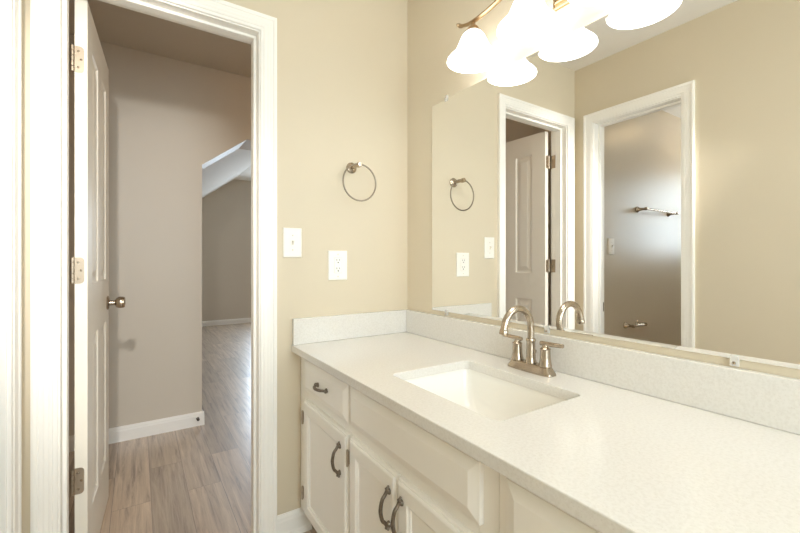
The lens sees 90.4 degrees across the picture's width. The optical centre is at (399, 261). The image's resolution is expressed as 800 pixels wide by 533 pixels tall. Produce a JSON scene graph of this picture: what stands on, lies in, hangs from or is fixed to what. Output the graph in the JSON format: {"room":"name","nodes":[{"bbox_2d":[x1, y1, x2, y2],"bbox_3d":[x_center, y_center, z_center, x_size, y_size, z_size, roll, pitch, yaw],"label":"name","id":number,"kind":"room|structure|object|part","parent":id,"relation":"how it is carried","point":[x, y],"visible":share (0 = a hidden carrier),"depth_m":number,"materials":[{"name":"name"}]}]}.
{"room":"bathroom","nodes":[
{"label":"bathroom","id":0,"kind":"room"},
{"bbox_2d":[69,33,250,435],"bbox_3d":[-0.388,-0.294,3.559,4.160,2.840,0.280,0,0,-33],"label":"wall","id":1,"kind":"structure","parent":0,"point":[170,119],"depth_m":2.60,"materials":[{"name":"paint"}]},
{"bbox_2d":[69,411,203,451],"bbox_3d":[-1.657,1.080,2.545,0.726,0.092,0.014,0,0,-33],"label":"baseboard","id":2,"kind":"structure","parent":1,"relation":"attached to","point":[148,428],"depth_m":2.57,"materials":[{"name":"white paint"}]},
{"bbox_2d":[69,0,250,77],"bbox_3d":[-0.843,-1.392,2.477,2.210,0.080,1.585,0,0,-33],"label":"ceiling","id":3,"kind":"structure","parent":0,"point":[114,24],"depth_m":2.41,"materials":[{"name":"paint"}]},
{"bbox_2d":[69,323,316,532],"bbox_3d":[-1.519,1.176,2.921,6.950,0.100,8.900,0,0,-33],"label":"floor","id":4,"kind":"structure","parent":0,"point":[197,479],"depth_m":2.17,"materials":[{"name":"wood"}]},
{"bbox_2d":[301,357,499,532],"bbox_3d":[0.091,0.750,1.345,0.596,0.752,1.097,0,0,-33],"label":"vanity cabinet","id":5,"kind":"object","parent":4,"relation":"on","point":[366,467],"visible":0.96,"depth_m":1.10,"materials":[{"name":"paint"}]},
{"bbox_3d":[-0.291,0.452,1.413,0.033,0.017,0.111,0,0,-33],"label":"handle","id":6,"kind":"part","parent":5,"relation":"part of","materials":[{"name":"grey metal"}]},
{"bbox_3d":[-0.272,0.457,1.431,0.020,0.125,0.396,0,0,-33],"label":"drawer","id":7,"kind":"part","parent":5,"relation":"part of","materials":[{"name":"paint"}]},
{"bbox_3d":[-0.272,0.781,1.431,0.020,0.459,0.396,0,0,-33],"label":"door","id":8,"kind":"part","parent":5,"relation":"part of","materials":[{"name":"paint"}]},
{"bbox_3d":[-0.209,0.646,1.289,0.033,0.119,0.017,0,0,-33],"label":"handle","id":9,"kind":"part","parent":5,"relation":"part of","materials":[{"name":"grey metal"}]},
{"bbox_3d":[-0.081,0.781,1.140,0.020,0.459,0.272,0,0,-33],"label":"door","id":10,"kind":"part","parent":5,"relation":"part of","materials":[{"name":"paint"}]},
{"bbox_3d":[-0.041,0.646,1.034,0.033,0.119,0.017,0,0,-33],"label":"handle","id":11,"kind":"part","parent":5,"relation":"part of","materials":[{"name":"grey metal"}]},
{"bbox_3d":[-0.009,0.646,0.985,0.033,0.119,0.017,0,0,-33],"label":"handle","id":12,"kind":"part","parent":5,"relation":"part of","materials":[{"name":"grey metal"}]},
{"bbox_3d":[0.077,0.781,0.901,0.020,0.459,0.290,0,0,-33],"label":"door","id":13,"kind":"part","parent":5,"relation":"part of","materials":[{"name":"paint"}]},
{"bbox_2d":[291,332,799,532],"bbox_3d":[0.349,0.359,0.965,0.586,0.028,2.018,0,0,-33],"label":"countertop","id":14,"kind":"structure","parent":5,"relation":"on","point":[613,459],"depth_m":0.75,"materials":[{"name":"white stone"}]},
{"bbox_2d":[405,369,565,420],"bbox_3d":[0.222,0.447,1.122,0.358,0.146,0.476,0,0,-33],"label":"sink","id":15,"kind":"object","parent":14,"relation":"in","point":[494,398],"visible":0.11,"depth_m":1.29,"materials":[{"name":"white ceramic"}]},
{"bbox_2d":[499,305,563,376],"bbox_3d":[0.397,0.240,1.257,0.186,0.209,0.184,0,0,6],"label":"faucet","id":16,"kind":"object","parent":14,"relation":"on","point":[544,368],"visible":1,"depth_m":1.23,"materials":[{"name":"silver metal"}]},
{"bbox_3d":[0.372,0.250,1.318,0.015,0.017,0.078,0,0,-33],"label":"lever","id":17,"kind":"part","parent":16,"relation":"part of","materials":[{"name":"silver metal"}]},
{"bbox_3d":[0.384,0.286,1.300,0.039,0.066,0.039,0,0,-33],"label":"handle","id":18,"kind":"part","parent":16,"relation":"part of","materials":[{"name":"silver metal"}]},
{"bbox_3d":[0.364,0.227,1.222,0.156,0.184,0.035,0,0,-33],"label":"spout","id":19,"kind":"part","parent":16,"relation":"part of","materials":[{"name":"silver metal"}]},
{"bbox_3d":[0.443,0.286,1.211,0.039,0.066,0.039,0,0,-33],"label":"handle","id":20,"kind":"part","parent":16,"relation":"part of","materials":[{"name":"silver metal"}]},
{"bbox_3d":[0.455,0.250,1.193,0.015,0.017,0.078,0,0,-33],"label":"lever","id":21,"kind":"part","parent":16,"relation":"part of","materials":[{"name":"silver metal"}]},
{"bbox_2d":[500,474,599,532],"bbox_3d":[0.636,0.750,0.520,0.596,0.752,0.879,0,0,-33],"label":"vanity cabinet","id":22,"kind":"object","parent":4,"relation":"on","point":[521,510],"visible":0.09,"depth_m":0.67,"materials":[{"name":"paint"}]},
{"bbox_3d":[0.439,0.703,0.389,0.019,0.657,0.879,0,0,-33],"label":"frame","id":23,"kind":"part","parent":22,"relation":"part of","materials":[{"name":"paint"}]},
{"bbox_2d":[22,0,406,532],"bbox_3d":[-0.634,-0.113,1.596,1.533,2.478,0.115,0,0,-33],"label":"wall","id":24,"kind":"structure","parent":0,"point":[342,64],"depth_m":1.73,"materials":[{"name":"paint"}]},
{"bbox_2d":[70,0,124,532],"bbox_3d":[-1.238,0.103,1.627,0.174,2.022,0.590,0,0,-33],"label":"door","id":25,"kind":"structure","parent":24,"relation":"in","point":[89,480],"depth_m":1.45,"materials":[{"name":"white paint"}]},
{"bbox_3d":[-1.317,0.191,1.851,0.060,0.054,0.054,0,0,-33],"label":"knob","id":26,"kind":"part","parent":25,"relation":"part of","materials":[{"name":"silver metal"}]},
{"bbox_2d":[30,0,276,532],"bbox_3d":[-0.840,0.073,1.451,0.737,2.105,0.137,0,0,-33],"label":"door frame","id":27,"kind":"structure","parent":24,"relation":"attached to","point":[49,19],"depth_m":1.28,"materials":[{"name":"white paint"}]},
{"bbox_2d":[283,228,301,256],"bbox_3d":[-0.443,-0.078,1.643,0.078,0.122,0.017,0,0,-33],"label":"light switch","id":28,"kind":"object","parent":24,"relation":"attached to","point":[292,237],"visible":1,"depth_m":1.64,"materials":[{"name":"white plastic"}]},
{"bbox_2d":[277,507,311,532],"bbox_3d":[-0.438,1.080,1.640,0.147,0.092,0.027,0,0,-33],"label":"baseboard","id":29,"kind":"structure","parent":24,"relation":"attached to","point":[294,521],"depth_m":1.64,"materials":[{"name":"white paint"}]},
{"bbox_2d":[328,251,346,279],"bbox_3d":[-0.275,0.017,1.759,0.090,0.130,0.008,0,0,-33],"label":"power outlet","id":30,"kind":"object","parent":24,"relation":"attached to","point":[337,260],"visible":1,"depth_m":1.75,"materials":[{"name":"white plastic"}]},
{"bbox_2d":[292,310,405,344],"bbox_3d":[-0.209,0.291,1.795,0.561,0.108,0.020,0,0,-33],"label":"backsplash","id":31,"kind":"structure","parent":24,"relation":"attached to","point":[306,330],"depth_m":1.76,"materials":[{"name":"white stone"}]},
{"bbox_2d":[342,162,375,201],"bbox_3d":[-0.193,-0.355,1.764,0.167,0.186,0.090,0,0,-33],"label":"towel ring","id":32,"kind":"object","parent":24,"relation":"attached to","point":[351,167],"visible":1,"depth_m":1.75,"materials":[{"name":"silver metal"}]},
{"bbox_3d":[-0.193,-0.423,1.756,0.024,0.024,0.076,0,0,-33],"label":"post","id":33,"kind":"part","parent":32,"relation":"part of","materials":[{"name":"silver metal"}]},
{"bbox_2d":[202,179,250,320],"bbox_3d":[-2.569,-0.228,7.511,3.647,2.708,0.120,0,0,-33],"label":"wall","id":34,"kind":"structure","parent":0,"point":[226,212],"depth_m":7.09,"materials":[{"name":"paint"}]},
{"bbox_2d":[202,318,250,326],"bbox_3d":[-2.490,1.080,7.482,3.347,0.092,0.014,0,0,-33],"label":"baseboard","id":35,"kind":"structure","parent":34,"relation":"attached to","point":[240,320],"depth_m":7.08,"materials":[{"name":"white paint"}]},
{"bbox_2d":[202,149,250,197],"bbox_3d":[-2.308,-1.080,5.036,1.197,1.004,4.300,0,0,-33],"label":"ceiling","id":36,"kind":"structure","parent":0,"point":[221,172],"depth_m":4.33,"materials":[{"name":"white paint"}]},
{"bbox_2d":[235,165,250,180],"bbox_3d":[-0.847,-1.532,6.060,2.370,0.100,4.400,0,0,-33],"label":"ceiling","id":37,"kind":"structure","parent":0,"point":[245,175],"depth_m":6.84,"materials":[{"name":"white paint"}]},
{"bbox_2d":[407,0,799,378],"bbox_3d":[0.797,-0.113,0.923,0.115,2.478,2.815,0,0,-33],"label":"wall","id":38,"kind":"structure","parent":0,"point":[433,34],"depth_m":1.79,"materials":[{"name":"paint"}]},
{"bbox_2d":[447,0,501,72],"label":"vanity light","id":39,"kind":"object","parent":38,"relation":"attached to","point":[473,54],"depth_m":1.45,"materials":[{"name":"white glass"}]},
{"bbox_2d":[467,22,479,29],"bbox_3d":[0.264,-0.847,1.431,0.046,0.041,0.046,0,0,-33],"label":"socket","id":40,"kind":"object","parent":39,"relation":"attached to","point":[472,26],"depth_m":1.41,"materials":[{"name":"metal"}]},
{"bbox_3d":[0.264,-0.776,1.431,0.187,0.108,0.187,0,0,-33],"label":"lamp shade","id":41,"kind":"part","parent":39,"relation":"part of","materials":[{"name":"white glass"}]},
{"bbox_2d":[497,0,613,44],"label":"vanity light","id":42,"kind":"object","parent":38,"relation":"attached to","point":[524,22],"depth_m":1.26,"materials":[{"name":"white glass"}]},
{"bbox_3d":[0.396,-0.790,1.230,0.050,0.060,0.050,0,0,-33],"label":"bulb","id":43,"kind":"part","parent":42,"relation":"part of","materials":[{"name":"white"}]},
{"bbox_3d":[0.396,-0.776,1.230,0.187,0.108,0.187,0,0,-33],"label":"lamp shade","id":44,"kind":"part","parent":42,"relation":"part of","materials":[{"name":"white glass"}]},
{"bbox_3d":[0.528,-0.776,1.030,0.187,0.108,0.187,0,0,-33],"label":"lamp shade","id":45,"kind":"part","parent":42,"relation":"part of","materials":[{"name":"white glass"}]},
{"bbox_2d":[406,309,799,434],"bbox_3d":[0.585,0.291,1.121,0.020,0.108,2.018,0,0,-33],"label":"backsplash","id":46,"kind":"structure","parent":38,"relation":"attached to","point":[769,400],"depth_m":1.01,"materials":[{"name":"white stone"}]},
{"bbox_2d":[432,0,799,368],"bbox_3d":[0.617,-0.241,1.081,0.010,0.949,1.716,0,0,-33],"label":"wall mirror","id":47,"kind":"object","parent":38,"relation":"attached to","point":[634,176],"visible":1,"depth_m":1.05,"materials":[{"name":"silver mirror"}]},
{"bbox_3d":[-0.449,-0.094,0.032,0.120,2.440,2.700,0,0,-33],"label":"wall","id":48,"kind":"structure","parent":0,"visible":0},
{"bbox_2d":[0,0,21,532],"bbox_3d":[-0.968,0.073,0.837,0.139,2.105,0.635,0,0,-33],"label":"door frame","id":49,"kind":"structure","parent":48,"relation":"attached to","point":[10,10],"depth_m":1.08,"materials":[{"name":"white paint"}]}
]}

